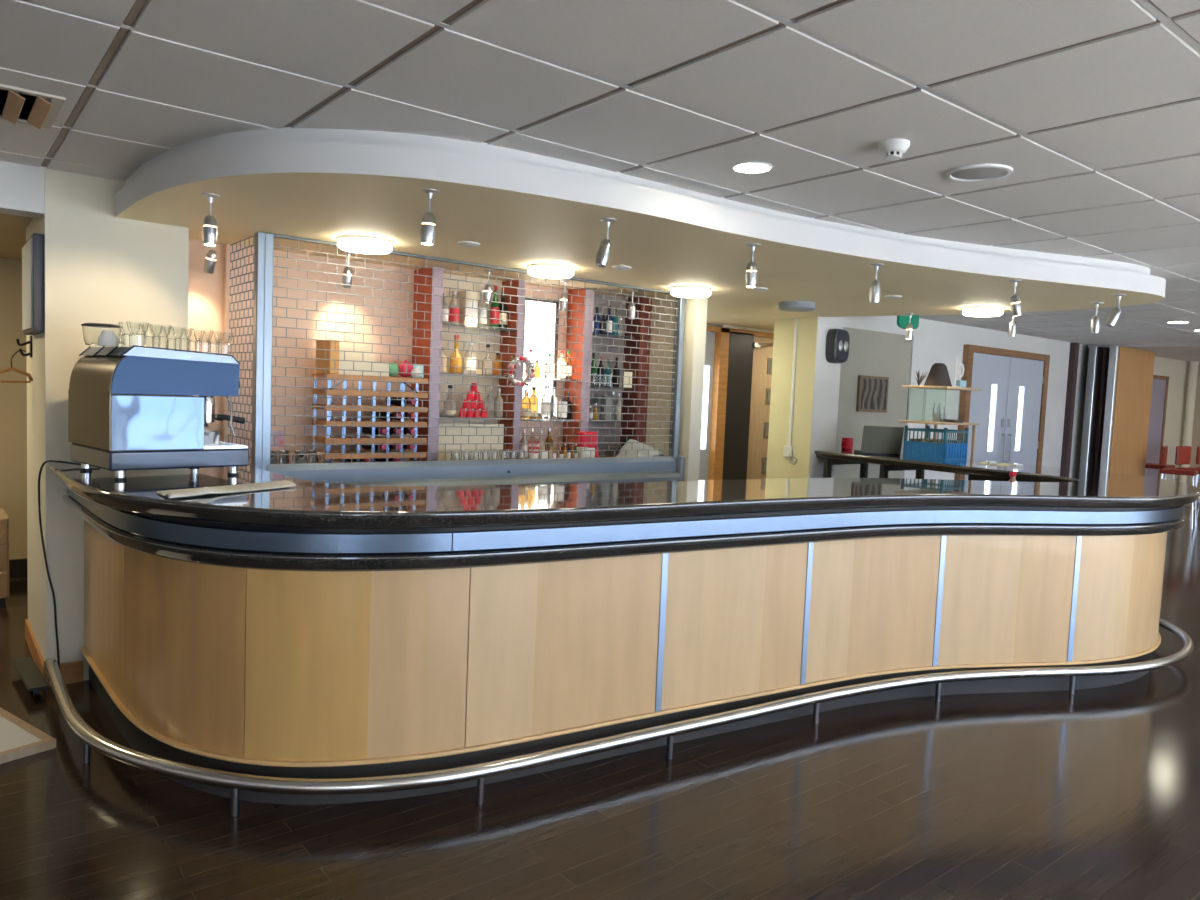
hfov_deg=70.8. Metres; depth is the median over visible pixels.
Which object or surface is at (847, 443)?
mug
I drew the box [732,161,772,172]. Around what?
recessed light
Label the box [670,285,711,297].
ceiling light
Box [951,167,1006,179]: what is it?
grille
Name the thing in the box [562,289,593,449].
pillar
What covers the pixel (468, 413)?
cup
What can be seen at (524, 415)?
bottle
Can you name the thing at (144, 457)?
tray
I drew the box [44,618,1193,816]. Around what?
rail
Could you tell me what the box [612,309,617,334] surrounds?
bottle
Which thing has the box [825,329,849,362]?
wall speaker
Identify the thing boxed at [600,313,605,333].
bottle
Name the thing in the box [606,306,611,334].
bottle
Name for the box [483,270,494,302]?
pendant spotlight
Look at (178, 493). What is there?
tea towel
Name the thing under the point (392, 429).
wine bottle
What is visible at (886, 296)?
ceiling vent
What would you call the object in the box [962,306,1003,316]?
ceiling light
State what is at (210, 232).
pendant spotlight
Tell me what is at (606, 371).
bottle
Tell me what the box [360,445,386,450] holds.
wine bottle
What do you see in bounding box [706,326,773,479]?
door
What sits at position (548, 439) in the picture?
bottle
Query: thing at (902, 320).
exit sign
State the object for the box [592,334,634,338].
glass shelf
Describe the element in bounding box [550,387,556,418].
bottle
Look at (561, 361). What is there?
bottle
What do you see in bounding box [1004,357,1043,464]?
door
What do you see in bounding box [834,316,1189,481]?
wall
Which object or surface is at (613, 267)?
ceiling vent
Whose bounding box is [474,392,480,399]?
cup
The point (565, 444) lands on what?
bottle
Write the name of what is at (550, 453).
bottle
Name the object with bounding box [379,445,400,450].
wine bottle
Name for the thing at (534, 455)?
pot
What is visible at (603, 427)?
panel
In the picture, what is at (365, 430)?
wine bottle
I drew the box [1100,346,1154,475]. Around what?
wall
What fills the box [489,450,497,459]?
glass tumbler
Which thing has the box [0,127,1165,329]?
ceiling
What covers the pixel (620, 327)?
bottle
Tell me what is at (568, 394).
bottle
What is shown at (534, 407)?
bottle
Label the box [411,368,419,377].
bauble
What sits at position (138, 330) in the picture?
glass
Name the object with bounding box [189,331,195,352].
glass
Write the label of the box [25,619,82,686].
baseboard
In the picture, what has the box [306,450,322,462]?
jug
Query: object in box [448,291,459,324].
bottle
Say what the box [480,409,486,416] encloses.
cup
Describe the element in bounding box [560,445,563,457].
bottle
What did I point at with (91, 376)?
hood
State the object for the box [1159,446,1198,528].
bar chair
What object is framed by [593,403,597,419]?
bottle
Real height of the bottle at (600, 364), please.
0.220 m
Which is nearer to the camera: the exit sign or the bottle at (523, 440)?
the bottle at (523, 440)
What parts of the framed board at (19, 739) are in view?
panel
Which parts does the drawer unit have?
drawer, drawer, drawer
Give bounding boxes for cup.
[98,330,120,345]
[458,408,465,416]
[462,400,468,407]
[466,391,473,399]
[466,408,472,416]
[470,400,476,408]
[471,383,477,391]
[473,409,479,416]
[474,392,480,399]
[477,400,483,408]
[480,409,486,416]
[579,447,588,457]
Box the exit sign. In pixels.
[897,315,918,328]
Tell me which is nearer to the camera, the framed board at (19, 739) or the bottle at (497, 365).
the framed board at (19, 739)
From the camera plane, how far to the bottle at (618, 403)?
6.27 m
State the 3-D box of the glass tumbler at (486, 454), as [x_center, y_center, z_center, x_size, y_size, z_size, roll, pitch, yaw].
[-0.723,0.050,5.280,0.060,0.097,0.058,-1,5,-39]
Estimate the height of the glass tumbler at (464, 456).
0.097 m
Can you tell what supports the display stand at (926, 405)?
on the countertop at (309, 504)
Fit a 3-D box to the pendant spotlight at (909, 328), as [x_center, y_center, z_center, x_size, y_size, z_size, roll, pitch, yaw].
[2.461,-0.983,6.716,0.070,0.198,0.069,-1,5,-39]
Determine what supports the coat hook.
attached to the wall at (100, 266)
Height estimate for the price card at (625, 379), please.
0.114 m
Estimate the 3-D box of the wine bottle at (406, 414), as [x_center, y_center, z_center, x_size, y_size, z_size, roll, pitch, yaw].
[-1.195,-0.210,5.077,0.069,0.067,0.330,-1,5,-39]
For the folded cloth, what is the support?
on the countertop
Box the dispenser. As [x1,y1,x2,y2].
[600,396,612,419]
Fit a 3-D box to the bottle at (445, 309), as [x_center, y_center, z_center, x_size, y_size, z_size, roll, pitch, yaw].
[-0.986,-0.891,5.348,0.057,0.200,0.056,-1,5,-39]
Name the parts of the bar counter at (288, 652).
panel, panel, panel, panel, trim, panel, support frame, panel, support frame, panel, panel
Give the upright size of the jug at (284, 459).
0.105 m
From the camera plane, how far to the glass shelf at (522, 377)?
5.78 m
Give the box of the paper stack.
[978,462,1012,465]
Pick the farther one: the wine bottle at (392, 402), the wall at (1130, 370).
the wall at (1130, 370)
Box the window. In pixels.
[521,296,559,415]
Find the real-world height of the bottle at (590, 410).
0.100 m
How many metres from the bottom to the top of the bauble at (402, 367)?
0.101 m
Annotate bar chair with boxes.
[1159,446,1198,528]
[1175,446,1199,514]
[1189,446,1199,519]
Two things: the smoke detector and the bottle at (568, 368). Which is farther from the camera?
the bottle at (568, 368)
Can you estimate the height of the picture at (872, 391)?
0.350 m
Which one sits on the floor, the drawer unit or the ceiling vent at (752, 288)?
the drawer unit
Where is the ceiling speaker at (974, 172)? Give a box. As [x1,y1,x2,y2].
[946,164,1012,181]
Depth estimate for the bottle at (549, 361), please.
5.84 m
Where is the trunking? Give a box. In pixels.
[788,318,797,445]
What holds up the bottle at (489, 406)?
on the glass shelf at (439, 416)
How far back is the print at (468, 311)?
5.42 m
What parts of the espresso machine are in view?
panel, edge trim, panel, edge trim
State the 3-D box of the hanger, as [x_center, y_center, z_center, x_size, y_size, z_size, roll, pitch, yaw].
[-2.999,-0.420,4.263,0.248,0.176,0.036,1,4,-16]
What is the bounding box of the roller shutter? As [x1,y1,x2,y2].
[222,232,684,485]
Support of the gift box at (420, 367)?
on the wine rack
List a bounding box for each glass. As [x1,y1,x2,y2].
[118,322,130,346]
[126,321,148,347]
[145,326,152,346]
[149,324,171,349]
[168,329,174,350]
[171,327,192,351]
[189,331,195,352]
[193,329,213,353]
[210,333,216,354]
[213,331,232,354]
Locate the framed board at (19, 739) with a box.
[0,707,55,763]
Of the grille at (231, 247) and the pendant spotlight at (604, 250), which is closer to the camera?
the pendant spotlight at (604, 250)
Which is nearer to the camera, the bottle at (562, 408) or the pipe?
the bottle at (562, 408)
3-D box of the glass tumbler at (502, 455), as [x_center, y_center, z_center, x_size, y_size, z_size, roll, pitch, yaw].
[-0.617,0.048,5.365,0.060,0.097,0.058,-1,5,-39]
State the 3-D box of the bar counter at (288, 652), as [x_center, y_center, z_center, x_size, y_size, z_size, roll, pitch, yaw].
[0.818,0.697,4.680,6.222,0.984,3.002,-1,5,-39]
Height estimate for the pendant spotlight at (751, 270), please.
0.198 m
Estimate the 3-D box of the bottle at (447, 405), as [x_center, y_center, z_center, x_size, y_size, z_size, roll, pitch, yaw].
[-0.963,-0.317,5.424,0.082,0.200,0.080,-1,5,-39]
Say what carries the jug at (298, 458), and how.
on the countertop
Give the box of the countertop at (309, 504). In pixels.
[47,448,1199,528]
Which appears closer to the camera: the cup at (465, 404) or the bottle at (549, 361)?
the cup at (465, 404)
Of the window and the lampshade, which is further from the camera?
the lampshade
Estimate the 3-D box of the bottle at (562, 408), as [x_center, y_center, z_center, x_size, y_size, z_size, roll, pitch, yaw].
[-0.262,-0.290,5.948,0.061,0.150,0.060,-1,5,-39]
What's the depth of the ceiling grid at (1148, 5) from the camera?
2.55 m
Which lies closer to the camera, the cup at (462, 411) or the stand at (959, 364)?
the cup at (462, 411)
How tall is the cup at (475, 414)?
0.055 m
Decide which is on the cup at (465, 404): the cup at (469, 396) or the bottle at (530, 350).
the cup at (469, 396)
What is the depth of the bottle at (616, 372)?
6.27 m
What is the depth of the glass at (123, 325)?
3.39 m
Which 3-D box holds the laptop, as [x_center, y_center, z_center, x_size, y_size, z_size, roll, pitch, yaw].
[2.363,-0.086,7.168,0.330,0.241,0.292,3,4,3]
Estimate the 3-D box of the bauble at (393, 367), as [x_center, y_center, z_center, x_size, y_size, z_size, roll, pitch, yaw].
[-1.225,-0.476,4.980,0.084,0.090,0.084,-1,5,-39]
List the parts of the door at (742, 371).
pane frame, pane, pane frame, pane, pane frame, pane, pane frame, pane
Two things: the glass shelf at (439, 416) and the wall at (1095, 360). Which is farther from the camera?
the wall at (1095, 360)
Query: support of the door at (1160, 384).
in the wall at (878, 347)
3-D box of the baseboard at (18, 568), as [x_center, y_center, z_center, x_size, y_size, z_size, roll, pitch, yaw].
[-5.687,0.856,4.704,4.950,0.130,0.030,-1,5,-39]
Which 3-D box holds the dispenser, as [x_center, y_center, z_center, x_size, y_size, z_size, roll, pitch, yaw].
[0.048,-0.308,6.181,0.065,0.179,0.060,-1,5,-39]
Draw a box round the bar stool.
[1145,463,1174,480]
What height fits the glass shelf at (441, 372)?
0.008 m
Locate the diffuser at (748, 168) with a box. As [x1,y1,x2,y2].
[734,164,769,172]
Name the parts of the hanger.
frame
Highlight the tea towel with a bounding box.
[156,480,295,498]
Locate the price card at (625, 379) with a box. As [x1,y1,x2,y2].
[623,372,631,387]
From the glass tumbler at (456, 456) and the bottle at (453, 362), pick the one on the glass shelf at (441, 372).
the bottle at (453, 362)
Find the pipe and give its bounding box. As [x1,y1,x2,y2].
[1179,361,1198,482]
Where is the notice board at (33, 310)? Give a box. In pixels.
[22,233,44,334]
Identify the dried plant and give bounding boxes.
[916,372,926,385]
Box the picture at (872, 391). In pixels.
[856,375,888,411]
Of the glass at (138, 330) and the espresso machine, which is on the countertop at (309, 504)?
the espresso machine
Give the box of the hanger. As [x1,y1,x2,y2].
[0,350,32,382]
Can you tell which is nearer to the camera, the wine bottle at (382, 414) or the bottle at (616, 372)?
the wine bottle at (382, 414)
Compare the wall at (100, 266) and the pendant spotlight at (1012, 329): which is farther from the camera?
the pendant spotlight at (1012, 329)
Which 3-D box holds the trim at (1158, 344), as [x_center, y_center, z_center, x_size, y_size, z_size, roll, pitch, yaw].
[9.421,-1.005,7.546,0.120,0.037,9.400,-1,5,-39]
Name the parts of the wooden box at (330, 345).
panel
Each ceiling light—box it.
[337,235,392,253]
[528,263,573,278]
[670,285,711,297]
[778,301,815,311]
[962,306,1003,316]
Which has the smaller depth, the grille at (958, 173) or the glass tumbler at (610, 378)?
the grille at (958, 173)
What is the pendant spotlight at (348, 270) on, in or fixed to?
hanging from the ceiling at (522, 208)
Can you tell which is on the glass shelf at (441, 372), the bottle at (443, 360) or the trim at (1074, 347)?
the bottle at (443, 360)
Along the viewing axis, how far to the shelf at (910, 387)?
6.74 m
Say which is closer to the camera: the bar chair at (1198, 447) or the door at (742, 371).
the door at (742, 371)
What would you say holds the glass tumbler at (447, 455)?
on the countertop
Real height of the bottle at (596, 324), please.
0.200 m
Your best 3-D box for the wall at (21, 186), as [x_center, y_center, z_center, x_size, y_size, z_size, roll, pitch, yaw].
[-4.268,-1.159,2.468,4.424,0.230,0.165,-1,5,-39]
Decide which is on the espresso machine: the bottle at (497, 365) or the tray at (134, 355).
the tray at (134, 355)
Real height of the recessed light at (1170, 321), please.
0.006 m
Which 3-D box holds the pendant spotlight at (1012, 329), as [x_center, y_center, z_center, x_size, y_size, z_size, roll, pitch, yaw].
[2.999,-0.922,6.138,0.070,0.198,0.069,-1,5,-39]
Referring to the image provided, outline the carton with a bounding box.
[459,291,477,326]
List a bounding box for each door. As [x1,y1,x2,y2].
[699,331,714,479]
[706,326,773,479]
[965,353,1009,479]
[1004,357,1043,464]
[1146,375,1168,478]
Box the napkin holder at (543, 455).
[538,450,547,458]
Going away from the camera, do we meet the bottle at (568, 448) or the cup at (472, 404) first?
the cup at (472, 404)
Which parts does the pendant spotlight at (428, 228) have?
stem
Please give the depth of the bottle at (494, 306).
5.52 m
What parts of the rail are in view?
post, post, post, post, post, post, post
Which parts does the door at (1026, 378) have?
handle, vision pane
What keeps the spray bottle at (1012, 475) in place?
on the shelf
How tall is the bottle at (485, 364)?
0.200 m
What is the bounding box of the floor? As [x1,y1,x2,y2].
[0,508,1199,899]
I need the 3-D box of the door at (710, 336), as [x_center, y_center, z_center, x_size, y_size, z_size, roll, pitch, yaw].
[0.759,-0.128,8.257,0.880,2.140,0.036,-1,5,-39]
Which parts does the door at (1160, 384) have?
frame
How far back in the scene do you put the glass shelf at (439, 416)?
5.46 m
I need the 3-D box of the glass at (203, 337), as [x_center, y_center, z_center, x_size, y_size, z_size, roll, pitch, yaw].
[-1.667,-0.455,3.548,0.078,0.098,0.082,0,5,-34]
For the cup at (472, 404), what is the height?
0.055 m
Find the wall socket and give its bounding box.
[783,445,796,464]
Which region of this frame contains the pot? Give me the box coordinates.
[528,441,539,458]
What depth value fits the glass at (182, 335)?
3.46 m
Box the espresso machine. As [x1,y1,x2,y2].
[68,345,248,480]
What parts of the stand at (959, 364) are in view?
post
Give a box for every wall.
[0,161,44,218]
[0,258,26,559]
[26,167,188,682]
[188,239,625,463]
[438,423,503,460]
[646,295,707,480]
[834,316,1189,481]
[1080,347,1103,470]
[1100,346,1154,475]
[1186,362,1199,505]
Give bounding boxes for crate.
[903,425,968,460]
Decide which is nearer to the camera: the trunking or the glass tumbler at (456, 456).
the glass tumbler at (456, 456)
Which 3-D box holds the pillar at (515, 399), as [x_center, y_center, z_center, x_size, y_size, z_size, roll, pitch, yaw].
[-0.602,-0.528,5.681,0.052,1.205,0.213,-1,5,-39]
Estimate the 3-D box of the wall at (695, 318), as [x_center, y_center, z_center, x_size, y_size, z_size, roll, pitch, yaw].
[0.152,-0.104,6.720,0.115,2.250,1.700,-1,5,-39]
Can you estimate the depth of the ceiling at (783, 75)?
2.56 m
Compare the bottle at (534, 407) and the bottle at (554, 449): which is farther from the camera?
the bottle at (534, 407)
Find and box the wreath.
[504,348,536,388]
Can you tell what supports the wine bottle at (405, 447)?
in the wine rack
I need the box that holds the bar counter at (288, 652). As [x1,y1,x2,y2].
[62,458,1185,804]
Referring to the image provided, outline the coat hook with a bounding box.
[16,336,32,356]
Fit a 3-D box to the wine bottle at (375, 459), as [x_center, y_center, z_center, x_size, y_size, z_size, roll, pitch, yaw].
[-1.275,0.055,5.040,0.069,0.067,0.330,-1,5,-39]
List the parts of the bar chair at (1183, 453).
backrest, seat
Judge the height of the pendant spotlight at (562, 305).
0.200 m
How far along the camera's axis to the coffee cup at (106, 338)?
3.37 m
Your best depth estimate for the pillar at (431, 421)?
5.19 m
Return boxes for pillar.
[409,267,442,460]
[497,280,525,449]
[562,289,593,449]
[620,297,651,444]
[766,317,843,478]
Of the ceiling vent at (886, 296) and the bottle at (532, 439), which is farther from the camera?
the bottle at (532, 439)
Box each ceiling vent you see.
[0,84,65,128]
[458,241,479,246]
[612,266,631,269]
[751,287,767,290]
[884,295,901,298]
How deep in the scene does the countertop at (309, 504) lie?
3.51 m
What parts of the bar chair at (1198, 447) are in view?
backrest, leg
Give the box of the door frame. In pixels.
[715,325,773,332]
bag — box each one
[577,431,597,457]
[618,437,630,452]
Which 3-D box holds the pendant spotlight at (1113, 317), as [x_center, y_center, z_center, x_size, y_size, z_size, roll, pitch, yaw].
[3.151,-0.849,5.158,0.099,0.198,0.070,1,4,-14]
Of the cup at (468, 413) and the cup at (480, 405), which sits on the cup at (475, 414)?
the cup at (480, 405)
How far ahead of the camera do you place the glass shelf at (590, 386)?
6.09 m
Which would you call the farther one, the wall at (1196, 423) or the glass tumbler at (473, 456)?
the wall at (1196, 423)
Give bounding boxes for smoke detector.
[878,138,909,159]
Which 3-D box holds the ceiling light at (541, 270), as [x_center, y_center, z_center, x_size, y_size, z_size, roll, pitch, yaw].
[-0.289,-1.049,4.979,0.275,0.058,0.275,-1,5,-39]
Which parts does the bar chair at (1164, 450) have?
backrest, seat, leg, leg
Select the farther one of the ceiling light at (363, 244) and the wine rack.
the wine rack
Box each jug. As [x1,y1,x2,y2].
[271,451,281,463]
[276,450,292,463]
[293,450,310,463]
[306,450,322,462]
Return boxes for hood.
[69,356,239,396]
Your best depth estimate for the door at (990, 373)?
9.62 m
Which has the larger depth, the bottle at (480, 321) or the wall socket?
the wall socket
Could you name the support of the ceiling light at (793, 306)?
attached to the ceiling at (522, 208)
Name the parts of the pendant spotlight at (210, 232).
stem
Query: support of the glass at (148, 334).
on the espresso machine
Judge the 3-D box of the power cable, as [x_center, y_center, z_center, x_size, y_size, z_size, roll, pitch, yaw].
[-2.413,0.564,3.812,0.334,1.042,0.112,4,4,26]
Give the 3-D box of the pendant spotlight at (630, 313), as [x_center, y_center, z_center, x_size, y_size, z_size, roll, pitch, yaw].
[0.228,-1.024,5.957,0.070,0.198,0.069,-1,5,-39]
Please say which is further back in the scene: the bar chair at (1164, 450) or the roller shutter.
the bar chair at (1164, 450)
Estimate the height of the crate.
0.260 m
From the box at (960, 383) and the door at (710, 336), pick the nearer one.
the box at (960, 383)
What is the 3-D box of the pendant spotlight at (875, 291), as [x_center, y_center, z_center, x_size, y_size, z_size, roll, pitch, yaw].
[1.438,-0.869,4.410,0.070,0.198,0.069,-1,5,-39]
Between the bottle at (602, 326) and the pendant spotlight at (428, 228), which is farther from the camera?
the bottle at (602, 326)
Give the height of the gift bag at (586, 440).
0.210 m
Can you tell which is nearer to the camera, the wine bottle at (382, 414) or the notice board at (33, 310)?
the notice board at (33, 310)
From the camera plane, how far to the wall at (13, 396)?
5.88 m
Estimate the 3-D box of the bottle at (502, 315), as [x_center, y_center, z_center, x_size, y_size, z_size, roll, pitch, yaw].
[-0.649,-0.920,5.614,0.073,0.250,0.072,-1,5,-39]
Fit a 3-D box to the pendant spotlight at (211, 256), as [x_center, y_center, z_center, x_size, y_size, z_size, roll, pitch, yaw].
[-1.986,-1.004,4.327,0.071,0.199,0.090,-1,5,-39]
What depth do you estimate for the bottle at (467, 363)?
5.46 m
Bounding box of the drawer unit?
[0,508,8,607]
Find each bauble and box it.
[389,361,398,376]
[398,360,413,376]
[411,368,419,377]
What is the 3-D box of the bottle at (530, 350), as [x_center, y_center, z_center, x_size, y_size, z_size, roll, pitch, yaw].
[-0.474,-0.592,5.761,0.061,0.190,0.060,-1,5,-39]
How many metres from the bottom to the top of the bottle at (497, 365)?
0.150 m
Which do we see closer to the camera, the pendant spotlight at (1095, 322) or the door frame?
the pendant spotlight at (1095, 322)
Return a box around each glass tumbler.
[444,450,453,460]
[450,451,459,459]
[460,450,469,459]
[470,450,478,459]
[480,450,488,459]
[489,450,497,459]
[498,450,506,459]
[507,450,515,458]
[516,450,524,458]
[590,373,596,385]
[596,374,601,385]
[602,374,607,386]
[607,374,612,386]
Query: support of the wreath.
hanging from the pillar at (515, 399)
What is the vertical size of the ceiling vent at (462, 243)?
0.012 m
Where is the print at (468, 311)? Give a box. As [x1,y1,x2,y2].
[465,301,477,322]
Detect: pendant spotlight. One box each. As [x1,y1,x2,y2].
[201,193,219,245]
[204,234,219,273]
[342,251,354,287]
[420,188,438,244]
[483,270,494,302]
[559,280,569,310]
[596,218,615,267]
[628,290,637,318]
[746,243,759,286]
[869,263,883,302]
[905,313,913,338]
[1008,309,1016,336]
[1009,280,1021,315]
[1091,302,1102,332]
[1106,294,1125,326]
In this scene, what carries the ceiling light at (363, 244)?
attached to the ceiling at (522, 208)
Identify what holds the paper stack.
on the countertop at (309, 504)
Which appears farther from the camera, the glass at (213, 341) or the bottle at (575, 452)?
the bottle at (575, 452)
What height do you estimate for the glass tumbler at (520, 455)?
0.097 m
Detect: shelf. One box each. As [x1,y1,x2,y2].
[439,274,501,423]
[439,416,514,418]
[441,372,515,376]
[442,323,516,332]
[522,377,582,380]
[523,418,580,421]
[590,386,631,388]
[590,421,630,421]
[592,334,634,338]
[899,420,979,424]
[901,385,981,390]
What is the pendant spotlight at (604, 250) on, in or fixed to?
hanging from the ceiling at (522, 208)
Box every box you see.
[316,339,388,376]
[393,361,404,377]
[408,364,422,377]
[956,380,966,387]
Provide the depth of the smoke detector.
2.88 m
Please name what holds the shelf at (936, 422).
attached to the display stand at (926, 405)
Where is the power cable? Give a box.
[38,460,93,668]
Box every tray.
[70,443,248,470]
[82,347,237,363]
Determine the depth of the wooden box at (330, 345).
4.79 m
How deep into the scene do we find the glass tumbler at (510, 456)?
5.38 m
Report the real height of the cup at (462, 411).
0.055 m
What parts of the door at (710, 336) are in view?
pane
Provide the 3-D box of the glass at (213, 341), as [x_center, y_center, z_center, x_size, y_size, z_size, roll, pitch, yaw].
[-1.675,-0.461,3.670,0.082,0.098,0.078,4,4,27]
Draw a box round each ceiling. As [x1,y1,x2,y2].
[0,0,1199,361]
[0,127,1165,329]
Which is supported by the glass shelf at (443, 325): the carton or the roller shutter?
the carton
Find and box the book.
[945,419,963,422]
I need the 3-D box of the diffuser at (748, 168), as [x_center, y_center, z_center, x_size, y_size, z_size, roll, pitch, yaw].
[0.591,-1.095,3.282,0.137,0.001,0.137,-1,5,-39]
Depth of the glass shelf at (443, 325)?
5.44 m
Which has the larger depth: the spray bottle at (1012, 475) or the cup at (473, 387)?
the cup at (473, 387)
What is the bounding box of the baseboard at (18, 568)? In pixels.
[9,558,27,578]
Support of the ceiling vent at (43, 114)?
in the ceiling at (783, 75)
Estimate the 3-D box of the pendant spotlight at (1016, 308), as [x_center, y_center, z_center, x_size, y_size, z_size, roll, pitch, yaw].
[2.341,-0.855,4.769,0.076,0.200,0.075,-1,5,-39]
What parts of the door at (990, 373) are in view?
vision pane, handle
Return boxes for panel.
[589,294,625,455]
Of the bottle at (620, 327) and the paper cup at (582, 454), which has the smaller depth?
the paper cup at (582, 454)
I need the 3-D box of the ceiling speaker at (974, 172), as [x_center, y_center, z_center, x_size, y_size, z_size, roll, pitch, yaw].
[1.444,-1.052,3.222,0.236,0.016,0.236,-1,5,-39]
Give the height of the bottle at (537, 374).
0.120 m
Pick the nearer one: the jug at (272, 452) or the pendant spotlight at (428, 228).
the pendant spotlight at (428, 228)
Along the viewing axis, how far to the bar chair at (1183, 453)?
11.79 m
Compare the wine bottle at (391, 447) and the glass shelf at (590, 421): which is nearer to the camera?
the wine bottle at (391, 447)
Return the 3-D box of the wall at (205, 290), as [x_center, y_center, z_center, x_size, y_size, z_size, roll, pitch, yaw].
[-1.012,-0.076,5.602,3.360,2.250,0.100,-1,5,-39]
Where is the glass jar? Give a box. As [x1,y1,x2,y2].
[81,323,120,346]
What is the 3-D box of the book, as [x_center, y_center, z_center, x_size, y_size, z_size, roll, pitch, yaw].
[2.838,-0.234,6.811,0.140,0.022,0.120,-1,5,-39]
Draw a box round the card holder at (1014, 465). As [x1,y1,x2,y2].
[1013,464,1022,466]
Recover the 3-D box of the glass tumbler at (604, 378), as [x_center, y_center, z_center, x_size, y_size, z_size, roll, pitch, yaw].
[0.030,-0.506,6.133,0.052,0.090,0.052,-1,5,-39]
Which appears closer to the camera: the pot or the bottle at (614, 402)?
the pot
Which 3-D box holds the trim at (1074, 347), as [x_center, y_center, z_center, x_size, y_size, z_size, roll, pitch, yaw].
[6.316,-0.199,11.048,0.612,2.360,0.108,1,4,-15]
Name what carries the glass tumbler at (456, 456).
on the countertop
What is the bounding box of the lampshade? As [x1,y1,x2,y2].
[924,363,951,385]
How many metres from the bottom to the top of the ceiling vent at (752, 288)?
0.012 m
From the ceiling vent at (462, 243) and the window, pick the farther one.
the window
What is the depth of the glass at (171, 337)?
3.52 m
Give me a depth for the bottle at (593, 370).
6.13 m
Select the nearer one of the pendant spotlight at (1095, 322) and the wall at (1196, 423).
the pendant spotlight at (1095, 322)
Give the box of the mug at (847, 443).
[841,438,853,449]
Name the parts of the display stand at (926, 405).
glass panel, glass panel, leg, glass panel, leg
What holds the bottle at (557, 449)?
on the countertop
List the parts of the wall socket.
plate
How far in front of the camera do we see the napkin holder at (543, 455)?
5.62 m
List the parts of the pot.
pot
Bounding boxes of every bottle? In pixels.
[345,459,371,462]
[360,427,386,434]
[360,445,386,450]
[370,458,400,461]
[371,412,401,420]
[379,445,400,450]
[380,427,401,434]
[385,397,415,406]
[393,412,415,420]
[393,427,415,434]
[394,443,414,450]
[441,347,446,372]
[442,293,448,323]
[443,385,455,416]
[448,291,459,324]
[449,335,461,372]
[464,341,475,373]
[477,287,486,326]
[482,344,492,374]
[486,386,493,416]
[490,285,498,328]
[493,353,502,374]
[494,389,502,416]
[499,292,507,328]
[520,430,527,458]
[521,389,530,418]
[526,349,534,376]
[528,428,535,458]
[529,388,538,418]
[534,360,540,377]
[537,430,543,450]
[540,385,550,418]
[544,354,554,378]
[545,428,552,458]
[549,445,552,457]
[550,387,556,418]
[553,444,555,457]
[556,442,559,457]
[557,350,566,378]
[558,398,566,419]
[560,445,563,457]
[563,444,566,457]
[566,351,571,378]
[566,393,571,419]
[567,442,570,457]
[574,444,577,457]
[589,406,592,419]
[591,353,596,372]
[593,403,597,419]
[594,307,599,333]
[597,356,603,373]
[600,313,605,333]
[604,359,610,373]
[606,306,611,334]
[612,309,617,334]
[612,392,615,419]
[613,357,619,386]
[615,393,620,419]
[618,318,623,335]
[1009,472,1016,481]
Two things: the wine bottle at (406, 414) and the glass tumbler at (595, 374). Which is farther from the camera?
the glass tumbler at (595, 374)
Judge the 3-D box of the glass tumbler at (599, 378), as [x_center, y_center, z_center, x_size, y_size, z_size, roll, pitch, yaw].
[-0.010,-0.506,6.102,0.052,0.090,0.052,-1,5,-39]
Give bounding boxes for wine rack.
[312,374,427,462]
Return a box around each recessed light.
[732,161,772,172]
[1167,321,1188,322]
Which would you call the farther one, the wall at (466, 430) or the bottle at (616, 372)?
the bottle at (616, 372)
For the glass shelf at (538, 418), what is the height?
0.008 m
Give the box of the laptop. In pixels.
[854,425,903,455]
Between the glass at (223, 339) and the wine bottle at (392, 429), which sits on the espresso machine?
the glass at (223, 339)
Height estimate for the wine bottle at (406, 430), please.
0.067 m
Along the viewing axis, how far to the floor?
2.94 m
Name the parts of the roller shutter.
corner post, rail, guide rail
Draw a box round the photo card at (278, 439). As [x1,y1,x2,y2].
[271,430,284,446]
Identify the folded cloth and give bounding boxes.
[615,439,664,456]
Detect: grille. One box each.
[228,235,253,457]
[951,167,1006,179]
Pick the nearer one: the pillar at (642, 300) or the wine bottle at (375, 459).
the wine bottle at (375, 459)
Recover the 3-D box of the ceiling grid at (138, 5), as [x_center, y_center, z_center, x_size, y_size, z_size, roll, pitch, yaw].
[5.106,-0.994,4.360,22.219,0.006,9.800,-1,5,-39]
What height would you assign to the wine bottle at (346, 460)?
0.067 m
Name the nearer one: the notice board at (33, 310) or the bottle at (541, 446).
the notice board at (33, 310)
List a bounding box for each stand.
[899,385,981,458]
[952,357,963,386]
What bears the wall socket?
attached to the wall pillar at (817, 380)
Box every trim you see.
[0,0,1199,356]
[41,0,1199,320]
[954,344,1049,479]
[1061,343,1109,470]
[1088,343,1199,347]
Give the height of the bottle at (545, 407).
0.235 m

